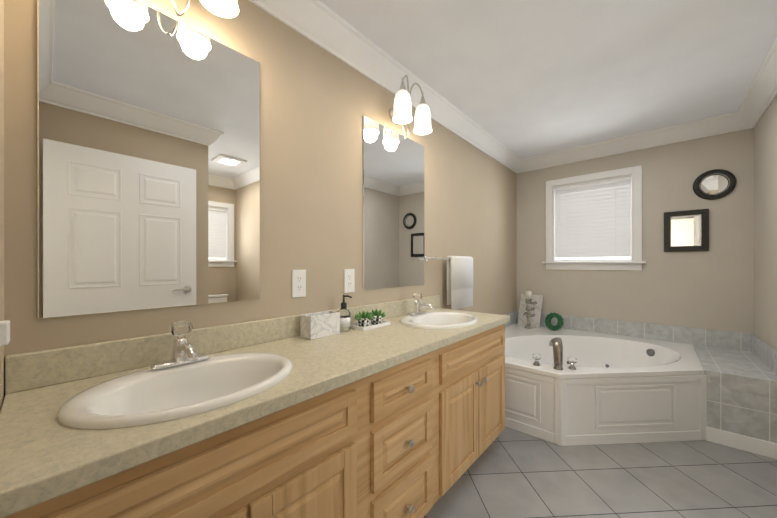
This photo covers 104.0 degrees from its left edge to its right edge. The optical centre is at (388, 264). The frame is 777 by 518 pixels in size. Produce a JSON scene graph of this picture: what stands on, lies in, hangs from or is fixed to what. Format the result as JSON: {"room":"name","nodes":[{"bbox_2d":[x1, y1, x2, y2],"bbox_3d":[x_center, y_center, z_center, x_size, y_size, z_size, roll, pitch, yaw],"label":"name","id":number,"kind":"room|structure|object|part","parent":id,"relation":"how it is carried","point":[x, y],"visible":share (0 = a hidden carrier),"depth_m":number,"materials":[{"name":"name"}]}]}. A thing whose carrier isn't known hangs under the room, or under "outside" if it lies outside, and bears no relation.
{"room":"bathroom","nodes":[
{"label":"bathroom","id":0,"kind":"room"},
{"bbox_2d":[0,0,3,409],"bbox_3d":[-0.348,-0.029,0.142,1.890,2.440,0.100,0,0,42],"label":"wall","id":1,"kind":"structure","parent":0,"point":[1,192],"depth_m":0.76,"materials":[{"name":"paint"}]},
{"bbox_2d":[0,320,9,345],"bbox_3d":[-0.789,0.116,0.617,0.074,0.132,0.024,0,0,42],"label":"light switch","id":2,"kind":"object","parent":1,"relation":"attached to","point":[5,332],"visible":1,"depth_m":0.61,"materials":[{"name":"white plastic"}]},
{"bbox_2d":[5,295,439,392],"bbox_3d":[-0.307,0.290,1.595,0.020,0.100,2.124,0,0,42],"label":"backsplash","id":3,"kind":"structure","parent":1,"relation":"attached to","point":[30,370],"depth_m":0.98,"materials":[{"name":"beige stone"}]},
{"bbox_2d":[4,0,516,397],"bbox_3d":[0.241,-0.031,2.306,0.100,2.440,4.120,0,0,42],"label":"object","id":4,"kind":"structure","parent":0,"point":[317,102],"depth_m":1.47,"materials":[{"name":"paint"}]},
{"bbox_2d":[37,0,259,318],"bbox_3d":[-0.770,-0.363,1.084,0.006,1.032,0.634,0,0,42],"label":"mirror","id":5,"kind":"object","parent":4,"relation":"attached to","point":[148,157],"visible":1,"depth_m":1.01,"materials":[{"name":"clear glass"}]},
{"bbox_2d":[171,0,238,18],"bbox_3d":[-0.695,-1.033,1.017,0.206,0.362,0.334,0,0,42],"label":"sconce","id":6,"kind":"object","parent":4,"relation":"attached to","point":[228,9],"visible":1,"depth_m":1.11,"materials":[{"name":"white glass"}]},
{"bbox_3d":[-0.664,-1.002,0.990,0.124,0.170,0.334,0,0,42],"label":"lamp shade","id":7,"kind":"part","parent":6,"relation":"part of","materials":[{"name":"white glass"}]},
{"bbox_2d":[292,270,305,297],"bbox_3d":[-0.432,0.090,1.466,0.006,0.132,0.074,0,0,42],"label":"electrical outlet","id":8,"kind":"object","parent":4,"relation":"attached to","point":[298,283],"visible":1,"depth_m":1.46,"materials":[{"name":"white plastic"}]},
{"bbox_2d":[344,269,354,292],"bbox_3d":[-0.220,0.090,1.706,0.006,0.132,0.074,0,0,42],"label":"electrical outlet","id":9,"kind":"object","parent":4,"relation":"attached to","point":[349,280],"visible":1,"depth_m":1.70,"materials":[{"name":"white plastic"}]},
{"bbox_2d":[363,115,423,289],"bbox_3d":[0.059,-0.364,2.019,0.006,1.032,0.625,0,0,42],"label":"mirror","id":10,"kind":"object","parent":4,"relation":"attached to","point":[393,209],"visible":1,"depth_m":1.97,"materials":[{"name":"clear glass"}]},
{"bbox_2d":[389,75,431,138],"bbox_3d":[0.124,-0.994,1.941,0.206,0.362,0.334,0,0,42],"label":"sconce","id":11,"kind":"object","parent":4,"relation":"attached to","point":[400,111],"visible":1,"depth_m":1.92,"materials":[{"name":"white glass"}]},
{"bbox_3d":[0.155,-0.963,1.914,0.124,0.170,0.334,0,0,42],"label":"lamp shade","id":12,"kind":"part","parent":11,"relation":"part of","materials":[{"name":"white glass"}]},
{"bbox_2d":[424,255,473,309],"bbox_3d":[0.521,0.143,2.473,0.096,0.432,0.654,0,0,42],"label":"towel rail","id":13,"kind":"object","parent":4,"relation":"attached to","point":[459,279],"visible":1,"depth_m":2.46,"materials":[{"name":"white fabric"}]},
{"bbox_2d":[446,256,473,309],"bbox_3d":[0.603,0.144,2.534,0.055,0.431,0.370,0,0,42],"label":"towel","id":14,"kind":"object","parent":13,"relation":"hanging from","point":[459,269],"depth_m":2.48,"materials":[{"name":"white fabric"}]},
{"bbox_2d":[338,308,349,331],"bbox_3d":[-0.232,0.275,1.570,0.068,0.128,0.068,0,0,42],"label":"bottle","id":15,"kind":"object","parent":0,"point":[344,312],"depth_m":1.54,"materials":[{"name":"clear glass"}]},
{"bbox_2d":[249,0,524,173],"bbox_3d":[0.317,-1.186,2.237,0.103,0.128,3.920,0,0,42],"label":"crown molding","id":16,"kind":"structure","parent":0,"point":[322,25],"depth_m":1.77,"materials":[{"name":"white wood"}]},
{"bbox_2d":[320,0,776,158],"bbox_3d":[1.171,-1.279,0.679,3.650,0.060,5.320,0,0,42],"label":"ceiling","id":17,"kind":"structure","parent":0,"point":[523,79],"depth_m":1.83,"materials":[{"name":"paint"}]},
{"bbox_2d":[423,426,776,517],"bbox_3d":[1.171,1.221,0.681,3.650,0.060,5.320,0,0,42],"label":"floor","id":18,"kind":"structure","parent":0,"point":[510,473],"depth_m":1.66,"materials":[{"name":"tile"}]},
{"bbox_2d":[0,321,509,517],"bbox_3d":[-0.104,0.785,1.398,0.586,0.810,2.099,0,0,42],"label":"bathroom vanity","id":19,"kind":"object","parent":18,"relation":"on","point":[402,415],"depth_m":0.95,"materials":[{"name":"brown wood"}]},
{"bbox_2d":[0,311,509,508],"bbox_3d":[-0.104,0.360,1.415,0.563,0.040,2.124,0,0,42],"label":"countertop","id":20,"kind":"structure","parent":19,"relation":"on","point":[29,467],"depth_m":0.70,"materials":[{"name":"beige stone"}]},
{"bbox_2d":[148,333,211,368],"bbox_3d":[-0.634,0.280,0.951,0.161,0.083,0.156,0,0,42],"label":"faucet","id":21,"kind":"object","parent":20,"relation":"on","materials":[{"name":"silver metal"}]},
{"bbox_2d":[52,341,323,460],"bbox_3d":[-0.551,0.407,0.878,0.430,0.172,0.550,0,0,42],"label":"sink","id":22,"kind":"object","parent":20,"relation":"in","point":[95,410],"depth_m":0.86,"materials":[{"name":"white ceramic"}]},
{"bbox_2d":[300,311,339,339],"bbox_3d":[-0.326,0.287,1.460,0.085,0.105,0.170,0,0,42],"label":"box","id":23,"kind":"object","parent":20,"relation":"on","point":[316,325],"visible":0.98,"depth_m":1.42,"materials":[{"name":"white stone"}]},
{"bbox_2d":[338,295,351,331],"bbox_3d":[-0.229,0.248,1.568,0.075,0.183,0.069,0,0,42],"label":"soap dispenser","id":24,"kind":"object","parent":20,"relation":"on","point":[344,311],"visible":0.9,"depth_m":1.54,"materials":[{"name":"clear glass"}]},
{"bbox_2d":[350,308,389,330],"bbox_3d":[-0.099,0.290,1.666,0.110,0.098,0.210,0,0,42],"label":"potted plant","id":25,"kind":"object","parent":20,"relation":"on","point":[365,323],"visible":0.96,"depth_m":1.63,"materials":[{"name":"green plant"}]},
{"bbox_2d":[412,301,435,316],"bbox_3d":[0.229,0.279,1.924,0.161,0.083,0.156,0,0,42],"label":"faucet","id":26,"kind":"object","parent":20,"relation":"on","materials":[{"name":"silver metal"}]},
{"bbox_2d":[383,309,491,332],"bbox_3d":[0.311,0.406,1.850,0.430,0.172,0.550,0,0,42],"label":"sink","id":27,"kind":"object","parent":20,"relation":"in","point":[444,320],"depth_m":1.93,"materials":[{"name":"white ceramic"}]},
{"bbox_2d":[504,311,776,458],"bbox_3d":[1.750,0.852,2.509,1.886,0.675,1.612,0,0,42],"label":"bathtub","id":28,"kind":"object","parent":18,"relation":"on","point":[574,380],"visible":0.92,"depth_m":2.05,"materials":[{"name":"plastic"}]},
{"bbox_2d":[524,291,532,328],"bbox_3d":[1.577,0.504,3.414,0.088,0.416,0.086,0,0,42],"label":"candlestick","id":29,"kind":"object","parent":28,"relation":"on","point":[528,296],"visible":1,"depth_m":3.40,"materials":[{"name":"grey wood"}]},
{"bbox_2d":[525,291,531,298],"bbox_3d":[1.577,0.339,3.414,0.064,0.085,0.064,0,0,42],"label":"candle","id":30,"kind":"object","parent":29,"relation":"on","point":[528,294],"depth_m":3.39,"materials":[{"name":"wax"}]},
{"bbox_2d":[518,294,542,327],"bbox_3d":[1.658,0.531,3.553,0.093,0.365,0.260,0,0,-34],"label":"decorative sign","id":31,"kind":"object","parent":28,"relation":"on","point":[536,306],"visible":0.65,"depth_m":3.52,"materials":[{"name":"white wood"}]},
{"bbox_2d":[545,312,563,330],"bbox_3d":[1.813,0.619,3.320,0.198,0.204,0.129,0,0,42],"label":"wreath","id":32,"kind":"object","parent":28,"relation":"on","point":[549,325],"visible":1,"depth_m":3.30,"materials":[{"name":"green plant"}]},
{"bbox_2d":[505,335,680,367],"bbox_3d":[1.627,0.918,2.589,1.271,0.407,1.271,0,0,42],"label":"basin","id":33,"kind":"object","parent":28,"relation":"in","point":[590,351],"depth_m":2.94,"materials":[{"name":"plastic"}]},
{"bbox_2d":[517,128,753,333],"bbox_3d":[2.356,-0.031,3.117,1.990,2.440,0.100,0,0,42],"label":"wall","id":34,"kind":"structure","parent":0,"point":[712,288],"depth_m":2.83,"materials":[{"name":"paint"}]},
{"bbox_2d":[542,165,645,269],"bbox_3d":[2.161,-0.455,3.250,0.914,1.021,0.140,0,0,42],"label":"window","id":35,"kind":"structure","parent":34,"relation":"in","point":[636,261],"depth_m":3.14,"materials":[{"name":"white wood"}]},
{"bbox_2d":[555,176,630,260],"bbox_3d":[2.171,-0.462,3.261,0.682,0.843,0.054,0,0,42],"label":"window blind","id":36,"kind":"object","parent":35,"relation":"attached to","point":[592,219],"visible":1,"depth_m":3.24,"materials":[{"name":"white plastic"}]},
{"bbox_2d":[556,257,630,259],"bbox_3d":[2.204,-0.466,3.300,0.714,0.859,0.004,0,0,42],"label":"window","id":37,"kind":"structure","parent":35,"relation":"in","point":[574,258],"depth_m":3.32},
{"bbox_2d":[525,113,736,171],"bbox_3d":[2.251,-1.187,3.073,1.650,0.128,0.103,0,0,42],"label":"crown molding","id":38,"kind":"structure","parent":34,"relation":"attached to","point":[721,124],"depth_m":2.92,"materials":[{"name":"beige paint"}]},
{"bbox_2d":[664,209,708,251],"bbox_3d":[2.686,-0.305,2.743,0.290,0.368,0.021,0,0,42],"label":"rectangular mirror","id":39,"kind":"object","parent":34,"relation":"attached to","point":[687,230],"visible":1,"depth_m":2.74,"materials":[{"name":"black metal"}]},
{"bbox_3d":[2.691,-0.305,2.748,0.200,0.278,0.007,0,0,42],"label":"glass","id":40,"kind":"part","parent":39,"relation":"part of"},
{"bbox_2d":[693,169,736,199],"bbox_3d":[2.816,-0.695,2.624,0.260,0.260,0.025,0,0,42],"label":"round mirror","id":41,"kind":"object","parent":34,"relation":"attached to","point":[714,184],"visible":1,"depth_m":2.62,"materials":[{"name":"black metal"}]},
{"label":"glass","id":42,"kind":"part","parent":41,"relation":"part of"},
{"bbox_2d":[754,96,776,350],"bbox_3d":[2.380,-0.030,1.720,0.100,2.440,1.960,0,0,42],"label":"wall","id":43,"kind":"structure","parent":0,"point":[765,229],"depth_m":2.20,"materials":[{"name":"paint"}]},
{"bbox_2d":[733,37,776,130],"bbox_3d":[2.270,-1.186,1.748,0.103,0.128,2.063,0,0,42],"label":"crown molding","id":44,"kind":"structure","parent":43,"relation":"attached to","point":[762,91],"depth_m":2.11,"materials":[{"name":"white wood"}]}
]}

